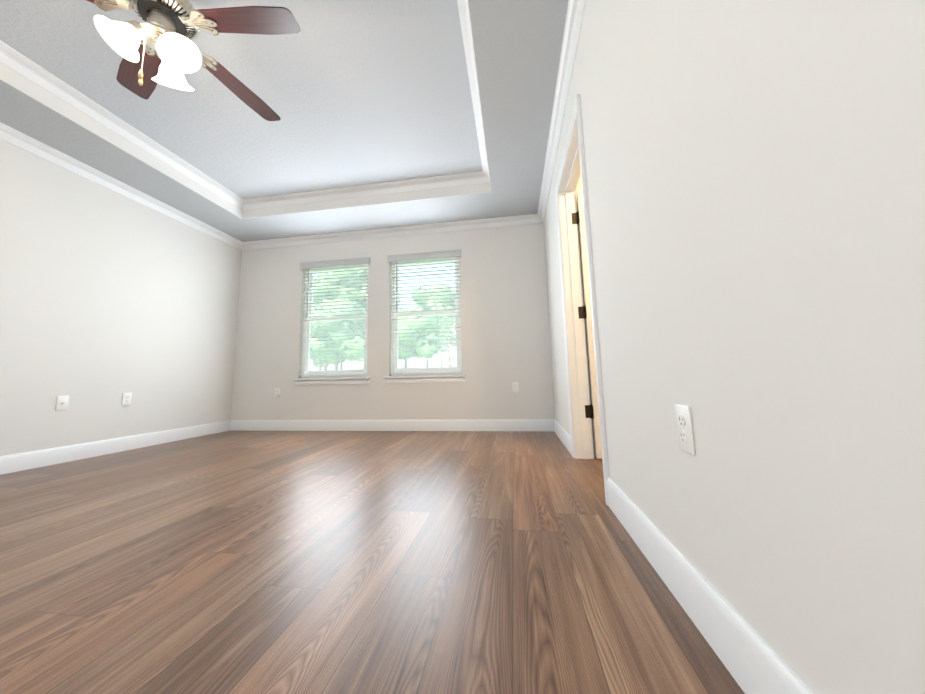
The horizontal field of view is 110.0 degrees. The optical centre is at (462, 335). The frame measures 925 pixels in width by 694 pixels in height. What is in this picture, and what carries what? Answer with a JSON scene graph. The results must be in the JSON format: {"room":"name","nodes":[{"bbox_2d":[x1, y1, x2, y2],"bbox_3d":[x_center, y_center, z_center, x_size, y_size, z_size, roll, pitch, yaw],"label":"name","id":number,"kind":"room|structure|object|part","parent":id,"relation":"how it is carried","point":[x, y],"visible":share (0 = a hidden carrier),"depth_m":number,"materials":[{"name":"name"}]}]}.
{"room":"empty bedroom","nodes":[
{"label":"empty bedroom","id":0,"kind":"room"},
{"bbox_2d":[0,139,241,455],"bbox_3d":[-3.405,-0.473,1.726,0.120,2.730,5.140,-2,-7,9],"label":"wall","id":1,"kind":"structure","parent":0,"point":[108,298],"depth_m":2.83,"materials":[{"name":"white paint"}]},
{"bbox_2d":[55,395,68,410],"bbox_3d":[-3.165,0.537,2.565,0.016,0.114,0.070,-2,-7,9],"label":"outlet","id":2,"kind":"object","parent":1,"relation":"attached to","point":[62,402],"visible":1,"depth_m":2.56,"materials":[{"name":"white plastic"}]},
{"bbox_2d":[0,420,231,474],"bbox_3d":[-3.300,0.823,1.609,0.014,0.125,5.020,-2,-7,9],"label":"baseboard","id":3,"kind":"structure","parent":1,"relation":"attached to","point":[11,463],"depth_m":2.77,"materials":[{"name":"white wood"}]},
{"bbox_2d":[0,122,243,249],"bbox_3d":[-3.325,-1.494,1.902,0.070,0.085,5.020,-2,-7,9],"label":"crown molding","id":4,"kind":"structure","parent":1,"relation":"attached to","point":[8,134],"depth_m":2.87,"materials":[{"name":"white wood"}]},
{"bbox_2d":[122,393,131,405],"bbox_3d":[-3.101,0.590,2.994,0.009,0.114,0.070,-2,-7,9],"label":"outlet","id":5,"kind":"object","parent":1,"relation":"attached to","point":[126,398],"visible":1,"depth_m":2.99,"materials":[{"name":"white plastic"}]},
{"bbox_2d":[0,0,482,198],"bbox_3d":[-1.410,-1.855,1.645,3.960,0.100,5.020,-2,-7,9],"label":"ceiling","id":6,"kind":"structure","parent":0,"point":[356,92],"depth_m":2.29,"materials":[{"name":"grey paint"}]},
{"bbox_2d":[87,0,300,120],"bbox_3d":[-1.409,-1.475,1.567,1.221,0.673,1.218,-2,-7,9],"label":"fan","id":7,"kind":"object","parent":6,"relation":"hanging from","point":[156,47],"visible":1,"depth_m":1.54,"materials":[{"name":"brown wood"}]},
{"bbox_3d":[-1.764,-1.522,1.305,0.450,0.006,0.150,4,-21,-36],"label":"blade","id":8,"kind":"part","parent":7,"relation":"part of","materials":[{"name":"brown wood"}]},
{"bbox_3d":[-1.503,-1.347,1.451,0.162,0.109,0.162,13,-28,13],"label":"lamp shade","id":9,"kind":"part","parent":7,"relation":"part of","materials":[{"name":"white glass"}]},
{"bbox_3d":[-1.525,-1.508,1.482,0.085,0.024,0.086,-2,-7,9],"label":"arm","id":10,"kind":"part","parent":7,"relation":"part of"},
{"bbox_2d":[124,19,149,40],"bbox_3d":[-1.488,-1.391,1.477,0.069,0.065,0.076,-2,-7,9],"label":"socket","id":11,"kind":"object","parent":7,"relation":"attached to","point":[139,29],"depth_m":1.46,"materials":[{"name":"white glass"}]},
{"bbox_3d":[-1.769,-1.461,1.783,0.450,0.006,0.150,-6,-21,35],"label":"blade","id":12,"kind":"part","parent":7,"relation":"part of","materials":[{"name":"brown wood"}]},
{"bbox_3d":[-1.399,-1.516,1.444,0.072,0.024,0.091,-2,-7,9],"label":"arm","id":13,"kind":"part","parent":7,"relation":"part of"},
{"bbox_3d":[-1.462,-1.325,1.627,0.162,0.109,0.162,10,20,7],"label":"lamp shade","id":14,"kind":"part","parent":7,"relation":"part of","materials":[{"name":"white glass"}]},
{"bbox_2d":[163,28,183,49],"bbox_3d":[-1.357,-1.389,1.516,0.079,0.065,0.067,-2,-7,9],"label":"socket","id":15,"kind":"object","parent":7,"relation":"attached to","point":[174,43],"depth_m":1.51,"materials":[{"name":"glass"}]},
{"bbox_3d":[-1.329,-1.344,1.505,0.162,0.109,0.162,-30,-12,4],"label":"lamp shade","id":16,"kind":"part","parent":7,"relation":"part of","materials":[{"name":"white glass"}]},
{"bbox_3d":[-1.324,-1.504,1.551,0.088,0.024,0.051,-2,-7,9],"label":"arm","id":17,"kind":"part","parent":7,"relation":"part of"},
{"label":"blade","id":18,"kind":"part","parent":7,"relation":"part of","materials":[{"name":"brown wood"}]},
{"bbox_3d":[-1.025,-1.507,1.554,0.450,0.006,0.150,-1,5,-1],"label":"blade","id":19,"kind":"part","parent":7,"relation":"part of","materials":[{"name":"brown wood"}]},
{"bbox_2d":[0,0,568,241],"bbox_3d":[-1.407,-1.711,1.627,3.960,0.190,5.020,-2,-7,9],"label":"ceiling","id":20,"kind":"structure","parent":0,"point":[517,45],"depth_m":2.60,"materials":[{"name":"grey paint"}]},
{"bbox_2d":[0,40,243,209],"bbox_3d":[-2.774,-1.706,1.837,0.075,0.085,3.810,-2,-7,9],"label":"crown molding","id":21,"kind":"structure","parent":20,"relation":"attached to","point":[21,64],"depth_m":2.42,"materials":[{"name":"white wood"}]},
{"bbox_2d":[244,171,479,209],"bbox_3d":[-1.115,-1.535,3.459,2.670,0.085,0.075,-2,-7,9],"label":"crown molding","id":22,"kind":"structure","parent":20,"relation":"attached to","point":[468,178],"depth_m":3.45,"materials":[{"name":"white wood"}]},
{"bbox_2d":[457,0,489,182],"bbox_3d":[-0.044,-1.821,1.420,0.075,0.085,3.810,-2,-7,9],"label":"crown molding","id":23,"kind":"structure","parent":20,"relation":"attached to","point":[463,9],"depth_m":2.20,"materials":[{"name":"white wood"}]},
{"bbox_2d":[0,431,744,693],"bbox_3d":[-0.691,0.826,1.207,5.530,0.100,5.280,-2,-7,9],"label":"floor","id":24,"kind":"structure","parent":0,"point":[371,562],"depth_m":1.00,"materials":[{"name":"brown wood"}]},
{"bbox_2d":[231,223,554,419],"bbox_3d":[-0.981,-0.235,4.007,4.200,2.730,0.140,-2,-7,9],"label":"wall","id":25,"kind":"structure","parent":0,"point":[505,332],"depth_m":3.84,"materials":[{"name":"white paint"}]},
{"bbox_2d":[275,388,279,396],"bbox_3d":[-2.300,0.714,4.020,0.070,0.114,0.009,-2,-7,9],"label":"electrical outlet","id":26,"kind":"object","parent":25,"relation":"attached to","point":[277,392],"visible":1,"depth_m":4.02,"materials":[{"name":"white plastic"}]},
{"bbox_2d":[293,377,369,384],"bbox_3d":[-1.585,0.558,3.947,0.990,0.080,0.103,-2,-7,9],"label":"window sill","id":27,"kind":"structure","parent":25,"relation":"attached to","point":[325,381],"depth_m":3.91,"materials":[{"name":"white wood"}]},
{"bbox_2d":[302,264,368,377],"bbox_3d":[-1.589,-0.198,4.129,0.900,1.465,0.070,-2,-7,9],"label":"window","id":28,"kind":"structure","parent":25,"relation":"in","point":[308,354],"depth_m":4.11,"materials":[{"name":"white plastic"}]},
{"bbox_2d":[299,257,369,376],"bbox_3d":[-1.603,-0.227,4.046,0.952,1.455,0.094,-2,-7,9],"label":"window blind","id":29,"kind":"object","parent":28,"relation":"attached to","point":[337,263],"visible":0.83,"depth_m":4.08,"materials":[{"name":"white plastic"}]},
{"bbox_2d":[244,214,535,249],"bbox_3d":[-1.021,-1.272,4.035,3.780,0.085,0.070,-2,-7,9],"label":"crown molding","id":30,"kind":"structure","parent":25,"relation":"attached to","point":[529,218],"depth_m":4.01,"materials":[{"name":"white wood"}]},
{"bbox_2d":[232,419,551,430],"bbox_3d":[-0.949,1.047,3.763,3.930,0.125,0.014,-2,-7,9],"label":"baseboard","id":31,"kind":"structure","parent":25,"relation":"attached to","point":[478,424],"depth_m":3.73,"materials":[{"name":"white wood"}]},
{"bbox_2d":[385,375,465,382],"bbox_3d":[-0.434,0.509,3.772,0.960,0.080,0.103,-2,-7,9],"label":"window sill","id":32,"kind":"structure","parent":25,"relation":"attached to","point":[425,378],"depth_m":3.73,"materials":[{"name":"white wood"}]},
{"bbox_2d":[391,257,461,375],"bbox_3d":[-0.438,-0.246,3.953,0.870,1.465,0.070,-2,-7,9],"label":"window","id":33,"kind":"structure","parent":25,"relation":"in","point":[394,351],"depth_m":3.92,"materials":[{"name":"white plastic"}]},
{"bbox_2d":[387,249,461,373],"bbox_3d":[-0.452,-0.276,3.870,0.922,1.455,0.094,-2,-7,9],"label":"window blind","id":34,"kind":"object","parent":33,"relation":"attached to","point":[449,254],"visible":0.88,"depth_m":3.90,"materials":[{"name":"white plastic"}]},
{"bbox_2d":[512,382,518,392],"bbox_3d":[0.583,0.578,3.582,0.070,0.114,0.009,-2,-7,9],"label":"electrical outlet","id":35,"kind":"object","parent":25,"relation":"attached to","point":[515,387],"visible":1,"depth_m":3.58,"materials":[{"name":"white plastic"}]},
{"bbox_2d":[576,176,593,437],"bbox_3d":[1.533,-0.339,2.500,1.230,2.440,0.100,-2,-7,9],"label":"wall","id":36,"kind":"structure","parent":0,"point":[579,185],"depth_m":2.54,"materials":[{"name":"beige paint"}]},
{"bbox_2d":[543,0,924,693],"bbox_3d":[0.634,-0.636,1.170,0.120,2.730,5.020,-2,-7,9],"label":"wall","id":37,"kind":"structure","parent":0,"point":[755,180],"depth_m":0.52,"materials":[{"name":"white paint"}]},
{"bbox_2d":[536,0,586,222],"bbox_3d":[0.517,-1.656,1.316,0.070,0.085,5.020,-2,-7,9],"label":"crown molding","id":38,"kind":"structure","parent":37,"relation":"attached to","point":[570,42],"depth_m":2.06,"materials":[{"name":"white wood"}]},
{"bbox_2d":[552,419,571,454],"bbox_3d":[0.897,0.896,2.915,0.014,0.125,1.062,-2,-7,9],"label":"baseboard","id":39,"kind":"structure","parent":37,"relation":"attached to","point":[565,438],"depth_m":2.86,"materials":[{"name":"white wood"}]},
{"bbox_2d":[555,94,608,504],"bbox_3d":[0.788,-0.209,2.059,0.158,2.103,0.921,-2,-7,9],"label":"door frame","id":40,"kind":"structure","parent":37,"relation":"attached to","point":[577,345],"depth_m":2.38,"materials":[{"name":"white wood"}]},
{"bbox_2d":[572,189,601,458],"bbox_3d":[1.286,-0.152,2.361,0.835,2.020,0.042,-2,-7,9],"label":"door","id":41,"kind":"structure","parent":37,"relation":"in","point":[594,397],"depth_m":2.39,"materials":[{"name":"white paint"}]},
{"bbox_3d":[0.897,-0.183,2.428,0.050,1.590,0.040,-2,-7,9],"label":"door hinges","id":42,"kind":"part","parent":41,"relation":"part of","materials":[{"name":"black metal"}]},
{"bbox_2d":[674,404,694,454],"bbox_3d":[0.550,0.232,0.805,0.009,0.114,0.070,-2,-7,9],"label":"outlet","id":43,"kind":"object","parent":37,"relation":"attached to","point":[684,428],"visible":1,"depth_m":0.80,"materials":[{"name":"white plastic"}]},
{"bbox_2d":[606,477,812,693],"bbox_3d":[0.443,0.536,0.037,0.014,0.125,2.967,-2,-7,9],"label":"baseboard","id":44,"kind":"structure","parent":37,"relation":"attached to","point":[752,661],"depth_m":0.71,"materials":[{"name":"white wood"}]},
{"label":"outside","id":45,"kind":"structure","parent":0,"visible":0},
{"bbox_3d":[8.124,8.745,60.647,140.000,0.150,115.890,-2,-7,9],"label":"ground","id":46,"kind":"structure","parent":45,"visible":0},
{"bbox_2d":[310,355,328,366],"bbox_3d":[-23.285,4.157,53.948,7.660,8.948,5.334,-2,-7,9],"label":"tree","id":47,"kind":"object","parent":46,"relation":"on","point":[316,363],"depth_m":52.40,"materials":[{"name":"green plant"}]},
{"bbox_2d":[313,273,350,369],"bbox_3d":[-16.005,-0.592,36.276,6.939,13.536,6.103,-2,-7,9],"label":"tree","id":48,"kind":"object","parent":46,"relation":"on","point":[325,297],"depth_m":34.43,"materials":[{"name":"green plant"}]},
{"bbox_2d":[310,304,364,369],"bbox_3d":[-8.679,1.021,22.218,4.714,6.425,4.497,-2,-7,9],"label":"tree","id":49,"kind":"object","parent":46,"relation":"on","point":[341,335],"depth_m":21.58,"materials":[{"name":"green plant"}]},
{"bbox_2d":[310,298,365,369],"bbox_3d":[-13.459,0.971,34.225,7.829,9.800,9.639,-2,-7,9],"label":"tree","id":50,"kind":"object","parent":46,"relation":"on","point":[330,360],"depth_m":33.10,"materials":[{"name":"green plant"}]},
{"bbox_2d":[329,268,404,368],"bbox_3d":[-10.590,-1.274,37.240,10.567,14.892,9.803,-2,-7,9],"label":"tree","id":51,"kind":"object","parent":46,"relation":"on","point":[352,295],"depth_m":35.13,"materials":[{"name":"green plant"}]},
{"bbox_2d":[398,308,438,367],"bbox_3d":[-3.127,0.964,17.423,4.095,5.068,4.121,-2,-7,9],"label":"tree","id":52,"kind":"object","parent":46,"relation":"on","point":[418,341],"depth_m":16.38,"materials":[{"name":"green plant"}]},
{"bbox_2d":[418,306,447,366],"bbox_3d":[-4.464,1.312,51.780,8.660,13.195,9.476,-2,-7,9],"label":"tree","id":53,"kind":"object","parent":46,"relation":"on","point":[442,348],"depth_m":50.91,"materials":[{"name":"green plant"}]},
{"bbox_2d":[411,284,455,366],"bbox_3d":[-0.729,-0.017,33.006,9.064,10.878,6.921,-2,-7,9],"label":"tree","id":54,"kind":"object","parent":46,"relation":"on","point":[441,328],"depth_m":31.36,"materials":[{"name":"green plant"}]},
{"bbox_2d":[442,339,455,345],"bbox_3d":[-0.822,0.404,37.006,6.744,11.066,6.549,-2,-7,9],"label":"tree","id":55,"kind":"object","parent":46,"relation":"on","point":[452,344],"depth_m":37.64,"materials":[{"name":"green plant"}]}
]}

